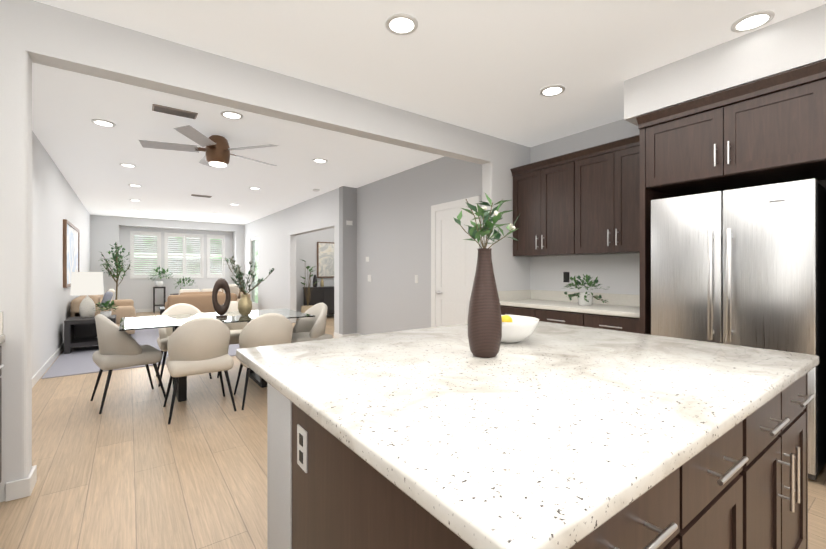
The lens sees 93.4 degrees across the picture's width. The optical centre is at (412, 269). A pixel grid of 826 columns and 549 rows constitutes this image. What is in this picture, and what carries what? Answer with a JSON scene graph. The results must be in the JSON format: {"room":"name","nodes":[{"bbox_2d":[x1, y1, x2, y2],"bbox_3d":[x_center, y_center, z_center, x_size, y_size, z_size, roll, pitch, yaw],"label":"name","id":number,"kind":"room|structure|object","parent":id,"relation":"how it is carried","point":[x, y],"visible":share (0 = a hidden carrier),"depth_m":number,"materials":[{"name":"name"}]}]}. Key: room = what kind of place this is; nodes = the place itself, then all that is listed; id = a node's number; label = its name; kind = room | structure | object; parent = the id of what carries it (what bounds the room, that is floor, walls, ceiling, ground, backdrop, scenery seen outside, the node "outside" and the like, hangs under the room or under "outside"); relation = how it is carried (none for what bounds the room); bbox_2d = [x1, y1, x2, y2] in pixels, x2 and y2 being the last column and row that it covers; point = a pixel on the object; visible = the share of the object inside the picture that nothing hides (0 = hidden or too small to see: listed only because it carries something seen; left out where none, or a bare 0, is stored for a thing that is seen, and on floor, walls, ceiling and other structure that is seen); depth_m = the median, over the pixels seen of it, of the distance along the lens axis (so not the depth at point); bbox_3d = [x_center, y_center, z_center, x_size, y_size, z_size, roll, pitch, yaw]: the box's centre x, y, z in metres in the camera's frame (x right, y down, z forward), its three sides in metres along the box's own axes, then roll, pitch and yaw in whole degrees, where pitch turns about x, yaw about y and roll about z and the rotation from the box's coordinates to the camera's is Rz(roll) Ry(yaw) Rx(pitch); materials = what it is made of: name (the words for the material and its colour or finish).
{"room":"kitchen","nodes":[
{"label":"kitchen","id":0,"kind":"room"},
{"bbox_2d":[0,45,31,501],"bbox_3d":[-2.530,0.018,1.957,0.873,2.460,0.150,0,0,-36],"label":"wall","id":1,"kind":"structure","parent":0,"point":[16,188],"depth_m":2.13,"materials":[{"name":"paint"}]},
{"bbox_2d":[0,311,2,334],"bbox_3d":[-2.446,0.285,1.910,0.608,0.124,0.020,0,0,-36],"label":"backsplash","id":2,"kind":"structure","parent":1,"relation":"attached to","point":[1,313],"depth_m":2.08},
{"bbox_2d":[5,477,30,501],"bbox_3d":[-2.156,1.198,2.127,0.099,0.100,0.016,0,0,-36],"label":"baseboard","id":3,"kind":"structure","parent":1,"relation":"attached to","point":[18,489],"depth_m":2.12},
{"bbox_2d":[28,465,36,492],"bbox_3d":[-2.176,1.198,2.225,0.016,0.100,0.166,0,0,-36],"label":"baseboard","id":4,"kind":"structure","parent":1,"relation":"attached to","point":[33,474],"depth_m":2.22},
{"bbox_2d":[32,131,89,376],"bbox_3d":[-5.807,-0.124,6.405,0.150,2.750,10.900,0,0,-36],"label":"wall","id":5,"kind":"structure","parent":0,"point":[56,200],"depth_m":5.10,"materials":[{"name":"paint"}]},
{"bbox_2d":[32,342,63,387],"bbox_3d":[-5.627,1.201,6.298,0.016,0.100,10.484,0,0,-36],"label":"baseboard","id":6,"kind":"structure","parent":5,"relation":"attached to","point":[40,372],"depth_m":4.82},
{"bbox_2d":[63,219,79,287],"bbox_3d":[-6.082,-0.259,6.948,0.045,1.080,2.000,0,0,-36],"label":"framed picture","id":7,"kind":"object","parent":5,"relation":"attached to","point":[71,247],"visible":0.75,"depth_m":6.57,"materials":[{"name":"brown wood"}]},
{"bbox_2d":[90,215,118,299],"bbox_3d":[-8.594,-0.121,10.871,0.620,2.750,0.400,0,0,-36],"label":"wall","id":8,"kind":"structure","parent":0,"point":[104,232],"depth_m":10.71,"materials":[{"name":"paint"}]},
{"bbox_2d":[135,308,159,312],"bbox_3d":[-7.234,1.204,12.102,3.030,0.100,0.016,0,0,-36],"label":"baseboard","id":9,"kind":"structure","parent":8,"relation":"attached to","point":[145,310],"depth_m":11.58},
{"bbox_2d":[119,278,232,308],"bbox_3d":[-7.283,0.754,12.170,3.030,1.000,0.150,0,0,-36],"label":"wall","id":10,"kind":"structure","parent":8,"relation":"attached to","point":[139,292],"depth_m":11.67,"materials":[{"name":"paint"}]},
{"bbox_2d":[119,230,129,278],"bbox_3d":[-8.405,-0.446,11.350,0.250,1.400,0.150,0,0,-36],"label":"wall","id":11,"kind":"structure","parent":0,"point":[124,239],"depth_m":11.30,"materials":[{"name":"paint"}]},
{"bbox_2d":[130,231,160,278],"bbox_3d":[-7.978,-0.446,11.622,0.760,1.400,0.145,0,0,-36],"label":"window shutter","id":12,"kind":"object","parent":11,"relation":"attached to","point":[145,252],"visible":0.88,"depth_m":11.60,"materials":[{"name":"white wood"}]},
{"bbox_2d":[161,232,163,277],"bbox_3d":[-7.654,-0.446,11.899,0.090,1.400,0.150,0,0,-36],"label":"wall","id":13,"kind":"structure","parent":0,"point":[162,249],"depth_m":11.84,"materials":[{"name":"paint"}]},
{"bbox_2d":[164,232,203,277],"bbox_3d":[-7.171,-0.446,12.212,1.060,1.400,0.145,0,0,-36],"label":"window shutter","id":14,"kind":"object","parent":13,"relation":"attached to","point":[184,255],"visible":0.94,"depth_m":12.19,"materials":[{"name":"white wood"}]},
{"bbox_2d":[119,226,232,235],"bbox_3d":[-7.283,-1.206,12.171,3.030,0.120,0.150,0,0,-36],"label":"wall","id":15,"kind":"structure","parent":0,"point":[125,228],"depth_m":12.00,"materials":[{"name":"paint"}]},
{"bbox_2d":[119,217,235,231],"bbox_3d":[-7.120,-1.381,11.949,3.030,0.230,0.400,0,0,-36],"label":"wall","id":16,"kind":"structure","parent":0,"point":[164,224],"depth_m":11.71,"materials":[{"name":"paint"}]},
{"bbox_2d":[204,234,206,277],"bbox_3d":[-6.726,-0.445,12.578,0.090,1.400,0.150,0,0,-36],"label":"wall","id":17,"kind":"structure","parent":0,"point":[205,255],"depth_m":12.52,"materials":[{"name":"paint"}]},
{"bbox_2d":[225,235,232,277],"bbox_3d":[-6.156,-0.445,12.994,0.240,1.400,0.150,0,0,-36],"label":"wall","id":18,"kind":"structure","parent":0,"point":[228,250],"depth_m":12.92,"materials":[{"name":"paint"}]},
{"bbox_2d":[207,234,224,277],"bbox_3d":[-6.452,-0.445,12.737,0.540,1.400,0.145,0,0,-36],"label":"window shutter","id":19,"kind":"object","parent":18,"relation":"attached to","point":[215,256],"visible":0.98,"depth_m":12.72,"materials":[{"name":"white wood"}]},
{"bbox_2d":[233,224,243,283],"bbox_3d":[-5.788,-0.120,12.922,0.270,2.750,0.400,0,0,-36],"label":"wall","id":20,"kind":"structure","parent":0,"point":[238,245],"depth_m":12.77,"materials":[{"name":"paint"}]},
{"bbox_2d":[0,0,529,166],"bbox_3d":[-0.686,-1.356,3.305,5.440,0.290,0.150,0,0,-36],"label":"header beam","id":21,"kind":"structure","parent":0,"point":[48,35],"depth_m":2.73,"materials":[{"name":"paint"}]},
{"bbox_2d":[244,190,333,322],"bbox_3d":[-3.568,-0.122,10.240,0.150,2.750,7.350,0,0,-36],"label":"wall","id":22,"kind":"structure","parent":0,"point":[277,253],"depth_m":9.66,"materials":[{"name":"paint"}]},
{"bbox_2d":[251,237,257,309],"bbox_3d":[-4.805,0.129,11.906,0.080,2.250,0.960,0,0,-36],"label":"door","id":23,"kind":"structure","parent":22,"relation":"in","point":[254,255],"depth_m":11.98,"materials":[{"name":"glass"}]},
{"bbox_2d":[334,332,342,337],"bbox_3d":[-1.359,1.201,7.075,0.016,0.100,0.366,0,0,-36],"label":"baseboard","id":24,"kind":"structure","parent":22,"relation":"attached to","point":[337,335],"depth_m":7.08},
{"bbox_2d":[296,228,333,311],"bbox_3d":[-2.423,-0.122,10.520,2.030,2.750,0.150,0,0,-36],"label":"wall","id":25,"kind":"structure","parent":0,"point":[306,247],"depth_m":10.18,"materials":[{"name":"paint"}]},
{"bbox_2d":[317,242,333,277],"bbox_3d":[-2.282,-0.272,10.497,0.630,0.950,0.048,0,0,-36],"label":"framed picture","id":26,"kind":"object","parent":25,"relation":"attached to","point":[325,259],"visible":0.64,"depth_m":10.42,"materials":[{"name":"beige paper"}]},
{"bbox_2d":[339,186,356,334],"bbox_3d":[-1.125,-0.124,7.133,0.430,2.750,0.150,0,0,-36],"label":"wall","id":27,"kind":"structure","parent":0,"point":[347,267],"depth_m":7.02,"materials":[{"name":"paint"}]},
{"bbox_2d":[343,333,355,336],"bbox_3d":[-1.143,1.201,7.016,0.264,0.100,0.016,0,0,-36],"label":"baseboard","id":28,"kind":"structure","parent":27,"relation":"attached to","point":[348,335],"depth_m":7.01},
{"bbox_2d":[0,311,825,548],"bbox_3d":[-1.963,1.300,5.932,7.000,0.100,17.800,0,0,-36],"label":"floor","id":29,"kind":"structure","parent":0,"point":[129,467],"depth_m":2.44,"materials":[{"name":"brown wood"}]},
{"bbox_2d":[0,339,4,482],"bbox_3d":[-2.121,0.817,1.448,0.627,0.860,1.149,0,0,-36],"label":"base cabinet","id":30,"kind":"object","parent":29,"relation":"on","point":[1,365],"depth_m":2.05,"materials":[{"name":"brown wood"}]},
{"bbox_2d":[0,335,4,342],"bbox_3d":[-1.233,0.366,0.240,0.635,0.040,4.148,0,0,-36],"label":"countertop","id":31,"kind":"structure","parent":30,"relation":"on","point":[2,337],"depth_m":2.06,"materials":[{"name":"white stone"}]},
{"bbox_2d":[100,242,131,299],"bbox_3d":[-7.931,0.244,10.406,0.779,2.017,0.720,0,0,-36],"label":"ficus plant","id":32,"kind":"object","parent":29,"relation":"on","point":[118,261],"visible":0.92,"depth_m":10.38,"materials":[{"name":"green plant"}]},
{"bbox_2d":[90,314,165,413],"bbox_3d":[-2.718,0.825,3.727,0.518,0.852,0.518,0,0,44],"label":"chair","id":33,"kind":"object","parent":29,"relation":"on","point":[118,349],"visible":1,"depth_m":3.51,"materials":[{"name":"beige fabric"}]},
{"bbox_2d":[41,328,239,378],"bbox_3d":[-4.350,1.245,7.444,3.370,0.012,4.940,0,0,-36],"label":"rug","id":34,"kind":"object","parent":29,"relation":"on","point":[77,361],"visible":0.14,"depth_m":5.45,"materials":[{"name":"grey carpet"}]},
{"bbox_2d":[64,315,115,353],"bbox_3d":[-5.064,0.994,6.143,0.600,0.486,0.600,0,0,-36],"label":"side table","id":35,"kind":"object","parent":34,"relation":"on","point":[79,331],"visible":0.77,"depth_m":5.96,"materials":[{"name":"black wood"}]},
{"bbox_2d":[70,272,103,317],"bbox_3d":[-5.160,0.390,6.172,0.410,0.719,0.410,0,0,-36],"label":"table lamp","id":36,"kind":"object","parent":35,"relation":"on","point":[87,283],"visible":0.98,"depth_m":6.07,"materials":[{"name":"white fabric"}]},
{"bbox_2d":[93,299,118,317],"bbox_3d":[-4.810,0.602,6.109,0.337,0.296,0.338,0,0,-36],"label":"potted plant","id":37,"kind":"object","parent":35,"relation":"on","point":[107,306],"visible":0.94,"depth_m":6.07,"materials":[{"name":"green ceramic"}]},
{"bbox_2d":[70,289,135,335],"bbox_3d":[-5.992,0.818,7.632,0.900,0.840,2.200,0,0,-36],"label":"sofa","id":38,"kind":"object","parent":34,"relation":"on","point":[125,308],"visible":0.44,"depth_m":6.92,"materials":[{"name":"beige fabric"}]},
{"bbox_2d":[159,307,164,315],"bbox_3d":[-5.245,1.046,8.983,1.000,0.386,0.600,0,0,-36],"label":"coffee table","id":39,"kind":"object","parent":34,"relation":"on","point":[162,309],"visible":0.21,"depth_m":8.63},
{"bbox_2d":[165,288,236,312],"bbox_3d":[-4.490,0.819,8.247,1.250,0.840,0.920,0,0,-36],"label":"loveseat","id":40,"kind":"object","parent":34,"relation":"on","point":[201,300],"visible":0.35,"depth_m":7.89,"materials":[{"name":"beige fabric"}]},
{"bbox_2d":[146,266,172,312],"bbox_3d":[-7.456,0.559,11.504,0.705,1.389,0.625,0,0,-36],"label":"potted plant","id":41,"kind":"object","parent":29,"relation":"on","point":[159,284],"visible":0.96,"depth_m":11.45,"materials":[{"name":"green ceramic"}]},
{"bbox_2d":[170,277,193,294],"bbox_3d":[-6.913,0.706,11.805,0.736,1.095,0.478,0,0,-36],"label":"potted plant","id":42,"kind":"object","parent":29,"relation":"on","point":[179,282],"visible":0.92,"depth_m":11.71,"materials":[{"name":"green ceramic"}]},
{"bbox_2d":[156,303,211,386],"bbox_3d":[-2.663,0.825,4.516,0.518,0.852,0.518,0,0,-36],"label":"chair","id":43,"kind":"object","parent":29,"relation":"on","point":[167,332],"visible":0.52,"depth_m":4.53,"materials":[{"name":"beige fabric"}]},
{"bbox_2d":[163,317,236,423],"bbox_3d":[-1.919,0.825,3.499,0.518,0.852,0.518,0,0,-36],"label":"chair","id":44,"kind":"object","parent":29,"relation":"on","point":[199,345],"visible":1,"depth_m":3.30,"materials":[{"name":"beige fabric"}]},
{"bbox_2d":[119,308,314,401],"bbox_3d":[-2.059,0.874,4.165,1.720,0.750,1.000,0,0,-36],"label":"dining table","id":45,"kind":"object","parent":29,"relation":"on","point":[175,322],"visible":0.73,"depth_m":4.01,"materials":[{"name":"clear glass"}]},
{"bbox_2d":[212,278,230,317],"bbox_3d":[-2.002,0.291,4.071,0.180,0.415,0.070,0,0,-36],"label":"figurine","id":46,"kind":"object","parent":45,"relation":"on","point":[219,309],"visible":1,"depth_m":4.05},
{"bbox_2d":[224,256,273,315],"bbox_3d":[-1.831,0.169,4.318,0.559,0.658,0.507,0,0,-36],"label":"vase","id":47,"kind":"object","parent":45,"relation":"on","point":[244,305],"visible":1,"depth_m":4.25,"materials":[{"name":"gold metal"}]},
{"bbox_2d":[217,301,247,377],"bbox_3d":[-2.202,0.826,4.853,0.518,0.852,0.518,0,0,-36],"label":"chair","id":48,"kind":"object","parent":29,"relation":"on","point":[235,328],"visible":0.12,"depth_m":4.97,"materials":[{"name":"beige fabric"}]},
{"bbox_2d":[221,284,250,301],"bbox_3d":[-5.109,0.820,10.959,0.850,0.840,0.870,0,0,-36],"label":"armchair","id":49,"kind":"object","parent":29,"relation":"on","point":[235,290],"visible":0.15,"depth_m":10.93,"materials":[{"name":"beige fabric"}]},
{"bbox_2d":[234,313,292,409],"bbox_3d":[-1.440,0.825,3.812,0.518,0.852,0.518,0,0,-32],"label":"chair","id":50,"kind":"object","parent":29,"relation":"on","point":[268,329],"visible":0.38,"depth_m":3.60,"materials":[{"name":"beige fabric"}]},
{"bbox_2d":[300,260,318,312],"bbox_3d":[-2.528,0.492,9.432,0.478,1.521,0.488,0,0,-36],"label":"potted plant","id":51,"kind":"object","parent":29,"relation":"on","point":[305,308],"visible":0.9,"depth_m":9.41,"materials":[{"name":"green plant"}]},
{"bbox_2d":[291,302,332,342],"bbox_3d":[-1.280,0.826,4.643,0.518,0.852,0.518,0,0,-43],"label":"chair","id":52,"kind":"object","parent":29,"relation":"on","point":[308,329],"visible":0.46,"depth_m":4.62,"materials":[{"name":"beige fabric"}]},
{"bbox_2d":[303,286,333,314],"bbox_3d":[-2.271,0.848,10.252,1.140,0.810,0.420,0,0,-36],"label":"console","id":53,"kind":"object","parent":29,"relation":"on","point":[324,295],"visible":0.27,"depth_m":10.00},
{"bbox_2d":[313,275,323,286],"bbox_3d":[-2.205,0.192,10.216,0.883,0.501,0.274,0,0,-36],"label":"vase","id":54,"kind":"object","parent":53,"relation":"on","point":[315,280],"visible":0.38,"depth_m":9.96,"materials":[{"name":"black ceramic"}]},
{"bbox_2d":[334,188,338,332],"bbox_3d":[-1.341,-0.124,7.192,0.150,2.750,0.200,0,0,-36],"label":"wall pier","id":55,"kind":"object","parent":29,"relation":"on","point":[336,260],"visible":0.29,"depth_m":7.15,"materials":[{"name":"paint"}]},
{"bbox_2d":[500,304,525,315],"bbox_3d":[1.354,0.820,4.330,0.627,0.860,0.595,0,0,-36],"label":"base cabinet","id":56,"kind":"object","parent":29,"relation":"on","point":[506,309],"depth_m":4.18,"materials":[{"name":"brown wood"}]},
{"bbox_2d":[256,365,816,548],"bbox_3d":[0.556,0.817,1.488,1.881,0.860,1.160,0,0,-36],"label":"kitchen island","id":57,"kind":"object","parent":29,"relation":"on","point":[747,488],"depth_m":1.01,"materials":[{"name":"brown wood"}]},
{"bbox_2d":[236,321,818,548],"bbox_3d":[0.437,0.368,1.652,1.892,0.040,1.544,0,0,-36],"label":"island countertop","id":58,"kind":"structure","parent":57,"relation":"on","point":[534,443],"depth_m":0.98,"materials":[{"name":"white stone"}]},
{"bbox_2d":[453,193,518,357],"bbox_3d":[0.304,0.013,1.572,0.330,0.666,0.248,0,0,-36],"label":"vase","id":59,"kind":"object","parent":58,"relation":"on","point":[484,321],"visible":1,"depth_m":1.54,"materials":[{"name":"brown ceramic"}]},
{"bbox_2d":[501,315,538,342],"bbox_3d":[0.459,0.284,1.906,0.304,0.126,0.304,0,0,-36],"label":"bowl","id":60,"kind":"object","parent":58,"relation":"on","point":[516,328],"visible":0.73,"depth_m":1.80,"materials":[{"name":"white ceramic"}]},
{"bbox_2d":[526,308,573,324],"bbox_3d":[1.647,0.820,3.929,0.627,0.860,0.648,0,0,-36],"label":"base cabinet","id":61,"kind":"object","parent":29,"relation":"on","point":[553,315],"depth_m":3.79,"materials":[{"name":"brown wood"}]},
{"bbox_2d":[574,312,650,334],"bbox_3d":[1.939,0.819,3.529,0.627,0.860,0.595,0,0,-36],"label":"base cabinet","id":62,"kind":"object","parent":29,"relation":"on","point":[602,320],"depth_m":3.31,"materials":[{"name":"brown wood"}]},
{"bbox_2d":[499,300,650,315],"bbox_3d":[1.643,0.370,3.927,0.637,0.040,1.586,0,0,-36],"label":"countertop","id":63,"kind":"structure","parent":62,"relation":"on","point":[570,305],"depth_m":3.73,"materials":[{"name":"white stone"}]},
{"bbox_2d":[564,274,607,305],"bbox_3d":[1.689,0.190,3.833,0.364,0.316,0.478,0,0,-36],"label":"potted plant","id":64,"kind":"object","parent":63,"relation":"on","point":[585,298],"visible":1,"depth_m":3.79,"materials":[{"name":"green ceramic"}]},
{"bbox_2d":[651,178,825,479],"bbox_3d":[2.335,0.358,2.800,0.790,1.780,0.880,0,0,-36],"label":"fridge","id":65,"kind":"object","parent":29,"relation":"on","point":[746,266],"visible":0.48,"depth_m":2.48,"materials":[{"name":"silver metal"}]},
{"bbox_2d":[357,156,481,334],"bbox_3d":[-0.024,-0.125,5.863,0.150,2.750,3.200,0,0,-36],"label":"wall","id":66,"kind":"structure","parent":0,"point":[394,228],"depth_m":5.94,"materials":[{"name":"paint"}]},
{"bbox_2d":[431,196,479,326],"bbox_3d":[0.504,0.185,4.961,0.063,2.130,0.900,0,0,-36],"label":"door","id":67,"kind":"structure","parent":66,"relation":"attached to","point":[454,254],"depth_m":5.01,"materials":[{"name":"white wood"}]},
{"bbox_2d":[32,0,825,224],"bbox_3d":[-1.963,-1.550,5.934,7.000,0.100,17.800,0,0,-36],"label":"ceiling","id":68,"kind":"structure","parent":0,"point":[491,67],"depth_m":3.10,"materials":[{"name":"paint"}]},
{"bbox_2d":[91,119,115,126],"bbox_3d":[-3.150,-1.494,3.964,0.200,0.011,0.200,0,0,-36],"label":"recessed light","id":69,"kind":"object","parent":68,"relation":"in","point":[101,122],"visible":0.98,"depth_m":3.96,"materials":[{"name":"white plastic"}]},
{"bbox_2d":[119,163,136,167],"bbox_3d":[-4.068,-1.493,5.560,0.200,0.011,0.200,0,0,-36],"label":"recessed light","id":70,"kind":"object","parent":68,"relation":"in","point":[127,165],"visible":1,"depth_m":5.55,"materials":[{"name":"white plastic"}]},
{"bbox_2d":[128,184,141,186],"bbox_3d":[-4.907,-1.492,6.878,0.200,0.011,0.200,0,0,-36],"label":"recessed light","id":71,"kind":"object","parent":68,"relation":"in","point":[134,185],"visible":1,"depth_m":6.87,"materials":[{"name":"white plastic"}]},
{"bbox_2d":[152,104,197,118],"bbox_3d":[-2.249,-1.492,3.681,0.360,0.016,0.160,0,0,-36],"label":"ceiling vent","id":72,"kind":"object","parent":68,"relation":"in","point":[173,111],"visible":0.98,"depth_m":3.65,"materials":[{"name":"grey metal"}]},
{"bbox_2d":[191,194,211,197],"bbox_3d":[-4.263,-1.490,7.844,0.360,0.016,0.160,0,0,-36],"label":"ceiling vent","id":73,"kind":"object","parent":68,"relation":"in","point":[201,196],"visible":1,"depth_m":7.84,"materials":[{"name":"grey metal"}]},
{"bbox_2d":[139,125,278,166],"bbox_3d":[-2.232,-1.338,4.429,1.452,0.324,1.397,0,0,-36],"label":"ceiling fan","id":74,"kind":"object","parent":68,"relation":"hanging from","point":[217,149],"visible":1,"depth_m":4.28,"materials":[{"name":"brown wood"}]},
{"bbox_2d":[220,111,242,119],"bbox_3d":[-1.750,-1.495,3.761,0.200,0.011,0.200,0,0,-36],"label":"recessed light","id":75,"kind":"object","parent":68,"relation":"in","point":[234,115],"visible":0.94,"depth_m":3.75,"materials":[{"name":"white plastic"}]},
{"bbox_2d":[313,158,327,162],"bbox_3d":[-1.270,-1.494,5.325,0.200,0.011,0.200,0,0,-36],"label":"recessed light","id":76,"kind":"object","parent":68,"relation":"in","point":[318,160],"visible":0.98,"depth_m":5.30,"materials":[{"name":"white plastic"}]},
{"bbox_2d":[385,13,417,34],"bbox_3d":[-0.069,-1.496,2.376,0.200,0.011,0.200,0,0,-36],"label":"recessed light","id":77,"kind":"object","parent":68,"relation":"in","point":[401,24],"visible":1,"depth_m":2.37,"materials":[{"name":"white plastic"}]},
{"bbox_2d":[540,85,564,96],"bbox_3d":[1.162,-1.495,3.250,0.200,0.011,0.200,0,0,-36],"label":"recessed light","id":78,"kind":"object","parent":68,"relation":"in","point":[550,90],"visible":0.98,"depth_m":3.24,"materials":[{"name":"white plastic"}]},
{"bbox_2d":[731,10,774,32],"bbox_3d":[2.045,-1.496,2.347,0.200,0.011,0.200,0,0,-36],"label":"recessed light","id":79,"kind":"object","parent":68,"relation":"in","point":[752,21],"visible":0.96,"depth_m":2.34,"materials":[{"name":"white plastic"}]},
{"bbox_2d":[482,162,529,290],"bbox_3d":[1.170,0.019,4.661,0.842,2.460,0.150,0,0,-36],"label":"wall","id":80,"kind":"structure","parent":0,"point":[511,272],"depth_m":4.47,"materials":[{"name":"paint"}]},
{"bbox_2d":[498,290,529,299],"bbox_3d":[1.177,0.295,4.557,0.608,0.110,0.018,0,0,-36],"label":"backsplash","id":81,"kind":"structure","parent":80,"relation":"attached to","point":[521,294],"depth_m":4.56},
{"bbox_2d":[530,119,639,294],"bbox_3d":[3.160,-0.127,2.523,0.150,2.750,5.950,0,0,-36],"label":"wall","id":82,"kind":"structure","parent":0,"point":[617,273],"depth_m":4.16,"materials":[{"name":"paint"}]},
{"bbox_2d":[511,168,537,256],"bbox_3d":[1.430,-0.644,4.472,0.337,0.968,0.456,0,0,-36],"label":"upper cabinet","id":83,"kind":"object","parent":82,"relation":"attached to","point":[523,180],"depth_m":4.44,"materials":[{"name":"brown wood"}]},
{"bbox_2d":[534,160,565,255],"bbox_3d":[1.645,-0.644,4.178,0.337,0.968,0.520,0,0,-36],"label":"upper cabinet","id":84,"kind":"object","parent":82,"relation":"attached to","point":[549,179],"depth_m":4.15,"materials":[{"name":"brown wood"}]},
{"bbox_2d":[563,272,568,281],"bbox_3d":[1.718,0.079,4.362,0.008,0.115,0.070,0,0,-36],"label":"outlet","id":85,"kind":"object","parent":82,"relation":"attached to","point":[565,276],"visible":1,"depth_m":4.36,"materials":[{"name":"black plastic"}]},
{"bbox_2d":[566,148,605,255],"bbox_3d":[1.877,-0.645,3.861,0.337,0.968,0.525,0,0,-36],"label":"upper cabinet","id":86,"kind":"object","parent":82,"relation":"attached to","point":[595,200],"depth_m":3.83,"materials":[{"name":"brown wood"}]},
{"bbox_2d":[530,290,650,307],"bbox_3d":[1.892,0.295,4.109,0.019,0.110,1.586,0,0,-36],"label":"backsplash","id":87,"kind":"structure","parent":82,"relation":"attached to","point":[638,301],"depth_m":3.99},
{"bbox_2d":[606,140,669,255],"bbox_3d":[2.095,-0.645,3.563,0.337,0.968,0.464,0,0,-36],"label":"upper cabinet","id":88,"kind":"object","parent":82,"relation":"attached to","point":[628,208],"depth_m":3.51,"materials":[{"name":"brown wood"}]},
{"bbox_2d":[642,104,733,196],"bbox_3d":[2.253,-0.879,2.999,0.747,0.496,0.554,0,0,-36],"label":"upper cabinet","id":89,"kind":"object","parent":82,"relation":"attached to","point":[676,146],"depth_m":2.85,"materials":[{"name":"brown wood"}]},
{"bbox_2d":[710,68,825,188],"bbox_3d":[2.505,-0.879,2.654,0.747,0.496,0.552,0,0,-36],"label":"upper cabinet","id":90,"kind":"object","parent":82,"relation":"attached to","point":[775,133],"depth_m":2.44,"materials":[{"name":"brown wood"}]},
{"bbox_2d":[624,4,825,125],"bbox_3d":[3.264,-1.349,1.585,0.790,0.308,4.310,0,0,-36],"label":"soffit","id":91,"kind":"structure","parent":0,"point":[792,42],"depth_m":2.54,"materials":[{"name":"paint"}]}
]}

